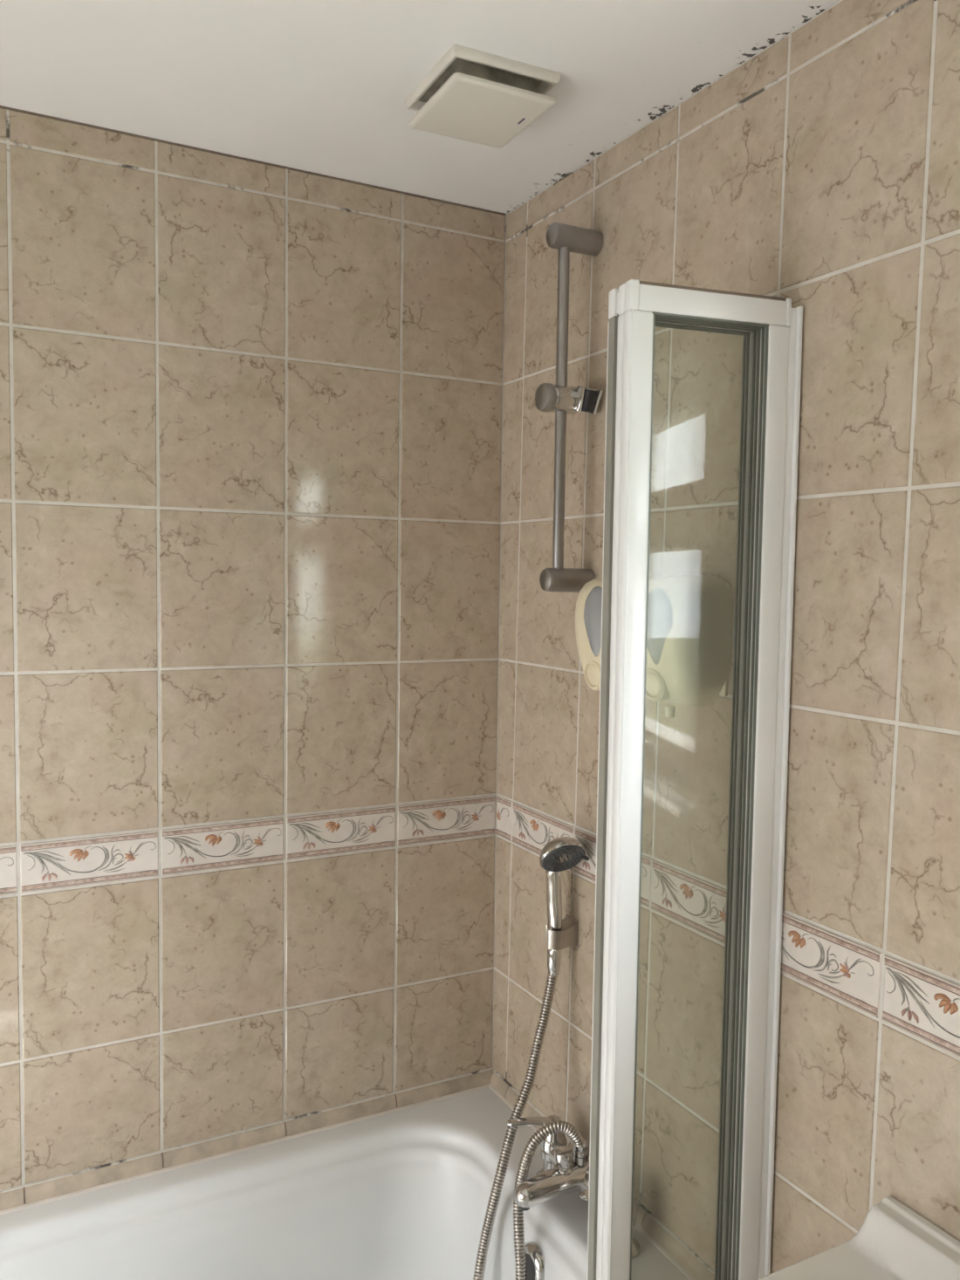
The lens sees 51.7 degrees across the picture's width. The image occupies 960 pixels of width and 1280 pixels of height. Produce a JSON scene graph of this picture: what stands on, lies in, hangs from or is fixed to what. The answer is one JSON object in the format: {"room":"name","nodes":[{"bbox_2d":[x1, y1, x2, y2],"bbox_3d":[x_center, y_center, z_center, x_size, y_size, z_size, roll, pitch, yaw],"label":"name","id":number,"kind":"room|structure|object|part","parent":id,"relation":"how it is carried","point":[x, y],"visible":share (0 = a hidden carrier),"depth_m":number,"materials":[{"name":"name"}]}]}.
{"room":"bathroom","nodes":[
{"label":"bathroom","id":0,"kind":"room"},
{"bbox_2d":[0,107,506,1190],"bbox_3d":[-0.740,0.316,1.413,1.750,2.121,0.004,-1,4,-28],"label":"wall","id":1,"kind":"structure","parent":0,"point":[250,413],"depth_m":1.58,"materials":[{"name":"tile"}]},
{"bbox_2d":[0,1067,492,1214],"bbox_3d":[-0.745,0.829,1.439,1.750,0.028,0.016,-1,4,-28],"label":"trim","id":2,"kind":"structure","parent":1,"relation":"attached to","point":[54,1188],"depth_m":1.62,"materials":[{"name":"beige tile"}]},
{"bbox_2d":[0,105,505,215],"bbox_3d":[-0.726,-0.741,1.347,1.748,0.002,0.002,-1,4,-28],"label":"trim","id":3,"kind":"structure","parent":1,"relation":"attached to","point":[1,106],"depth_m":1.53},
{"bbox_2d":[0,0,840,214],"bbox_3d":[-0.171,-0.720,0.312,1.950,0.100,2.550,-1,4,-28],"label":"ceiling","id":4,"kind":"structure","parent":0,"point":[318,86],"depth_m":1.26,"materials":[{"name":"white paint"}]},
{"bbox_2d":[404,43,560,148],"bbox_3d":[0.000,-0.710,1.308,0.151,0.039,0.161,-1,4,-26],"label":"fan","id":5,"kind":"object","parent":4,"relation":"attached to","point":[469,94],"visible":1,"depth_m":1.27,"materials":[{"name":"white plastic"}]},
{"bbox_2d":[418,57,542,102],"bbox_3d":[0.001,-0.716,1.307,0.143,0.026,0.153,-1,4,-26],"label":"vent","id":6,"kind":"object","parent":5,"relation":"attached to","point":[451,79],"depth_m":1.25,"materials":[{"name":"white plastic"}]},
{"bbox_3d":[0.000,-0.696,1.309,0.145,0.008,0.155,-1,4,-26],"label":"plate","id":7,"kind":"part","parent":5,"relation":"part of","materials":[{"name":"white plastic"}]},
{"bbox_2d":[492,0,959,1273],"bbox_3d":[0.583,0.374,0.793,0.004,2.121,2.350,-1,4,-28],"label":"wall","id":8,"kind":"structure","parent":0,"point":[820,172],"depth_m":1.17,"materials":[{"name":"tile"}]},
{"bbox_2d":[545,914,578,950],"bbox_3d":[0.130,0.471,1.591,0.061,0.042,0.037,-2,5,-39],"label":"holder","id":9,"kind":"object","parent":8,"relation":"attached to","point":[568,936],"visible":0.93,"depth_m":1.58,"materials":[{"name":"grey plastic"}]},
{"bbox_2d":[539,836,588,971],"bbox_3d":[0.121,0.416,1.550,0.078,0.226,0.070,4,5,41],"label":"shower","id":10,"kind":"object","parent":9,"relation":"in","point":[563,853],"visible":0.93,"depth_m":1.55,"materials":[{"name":"silver metal"}]},
{"bbox_3d":[0.119,0.411,1.575,0.027,0.176,0.046,0,4,-14],"label":"handle","id":11,"kind":"part","parent":10,"relation":"part of","materials":[{"name":"silver metal"}]},
{"bbox_2d":[547,949,561,971],"bbox_3d":[0.118,0.511,1.586,0.023,0.032,0.022,-1,4,-28],"label":"socket","id":12,"kind":"object","parent":10,"relation":"attached to","point":[553,956],"depth_m":1.58,"materials":[{"name":"silver metal"}]},
{"bbox_3d":[0.129,0.339,1.538,0.068,0.055,0.047,-1,4,-28],"label":"spray plate","id":13,"kind":"part","parent":10,"relation":"part of","materials":[{"name":"grey plastic"}]},
{"bbox_3d":[0.163,0.339,1.544,0.016,0.010,0.006,2,4,14],"label":"spray lever","id":14,"kind":"part","parent":10,"relation":"part of","materials":[{"name":"black rubber"}]},
{"bbox_2d":[534,222,602,592],"bbox_3d":[0.136,-0.348,1.502,0.098,0.551,0.059,-1,4,-28],"label":"riser rail","id":15,"kind":"object","parent":8,"relation":"attached to","point":[559,399],"visible":0.98,"depth_m":1.49,"materials":[{"name":"silver metal"}]},
{"bbox_3d":[0.097,-0.364,1.488,0.017,0.043,0.043,-1,4,-28],"label":"slider knob","id":16,"kind":"part","parent":15,"relation":"part of","materials":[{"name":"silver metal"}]},
{"bbox_2d":[488,1069,714,1279],"bbox_3d":[0.174,0.835,1.560,0.016,0.028,0.648,-1,4,-28],"label":"trim","id":17,"kind":"structure","parent":8,"relation":"attached to","point":[669,1244],"depth_m":1.41,"materials":[{"name":"beige tile"}]},
{"bbox_2d":[574,574,732,717],"bbox_3d":[0.221,0.004,1.365,0.090,0.188,0.268,-1,4,-28],"label":"soap dispenser","id":18,"kind":"object","parent":8,"relation":"attached to","point":[690,617],"visible":0.81,"depth_m":1.26,"materials":[{"name":"beige plastic"}]},
{"bbox_3d":[0.258,-0.008,1.385,0.005,0.146,0.257,-1,4,-28],"label":"plate","id":19,"kind":"part","parent":18,"relation":"part of","materials":[{"name":"beige plastic"}]},
{"bbox_2d":[586,279,802,1279],"bbox_3d":[0.251,0.236,1.181,0.224,1.272,0.058,0,4,-18],"label":"screen","id":20,"kind":"object","parent":8,"relation":"attached to","point":[770,329],"visible":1,"depth_m":1.16,"materials":[{"name":"white metal"}]},
{"bbox_3d":[-0.203,1.521,0.451,1.950,0.100,2.550,-1,4,-28],"label":"floor","id":21,"kind":"structure","parent":0,"visible":0},
{"bbox_2d":[0,1087,689,1279],"bbox_3d":[-0.578,1.143,1.153,1.734,0.558,0.714,-1,4,-28],"label":"bath","id":22,"kind":"object","parent":21,"relation":"on","point":[402,1194],"visible":0.8,"depth_m":1.58,"materials":[{"name":"white ceramic"}]},
{"bbox_2d":[506,1115,640,1259],"bbox_3d":[0.115,0.800,1.452,0.151,0.108,0.233,-1,4,-28],"label":"mixer tap","id":23,"kind":"object","parent":22,"relation":"on","point":[562,1173],"visible":0.68,"depth_m":1.44,"materials":[{"name":"silver metal"}]},
{"bbox_2d":[472,968,588,1279],"bbox_3d":[0.070,0.851,1.510,0.188,0.650,0.162,-1,4,-28],"label":"shower hose","id":24,"kind":"object","parent":23,"relation":"attached to","point":[580,1146],"visible":0.94,"depth_m":1.52,"materials":[{"name":"metal"}]},
{"bbox_3d":[0.090,0.769,1.540,0.100,0.057,0.043,-1,4,-28],"label":"lever handle","id":25,"kind":"part","parent":23,"relation":"part of","materials":[{"name":"silver metal"}]},
{"bbox_3d":[0.123,0.763,1.453,0.029,0.031,0.029,-1,4,-28],"label":"diverter knob","id":26,"kind":"part","parent":23,"relation":"part of","materials":[{"name":"silver metal"}]},
{"bbox_2d":[573,1154,588,1166],"bbox_3d":[0.149,0.773,1.469,0.025,0.022,0.025,-1,4,-28],"label":"outlet","id":27,"kind":"object","parent":23,"relation":"attached to","point":[578,1161],"depth_m":1.46,"materials":[{"name":"silver metal"}]},
{"bbox_3d":[0.175,0.780,1.381,0.100,0.057,0.043,-1,4,-28],"label":"lever handle","id":28,"kind":"part","parent":23,"relation":"part of","materials":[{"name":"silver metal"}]},
{"bbox_2d":[757,1195,959,1279],"bbox_3d":[0.384,1.025,0.767,0.400,0.869,0.554,-1,4,-28],"label":"basin","id":29,"kind":"object","parent":21,"relation":"on","point":[893,1242],"visible":1,"depth_m":1.01,"materials":[{"name":"white ceramic"}]}
]}

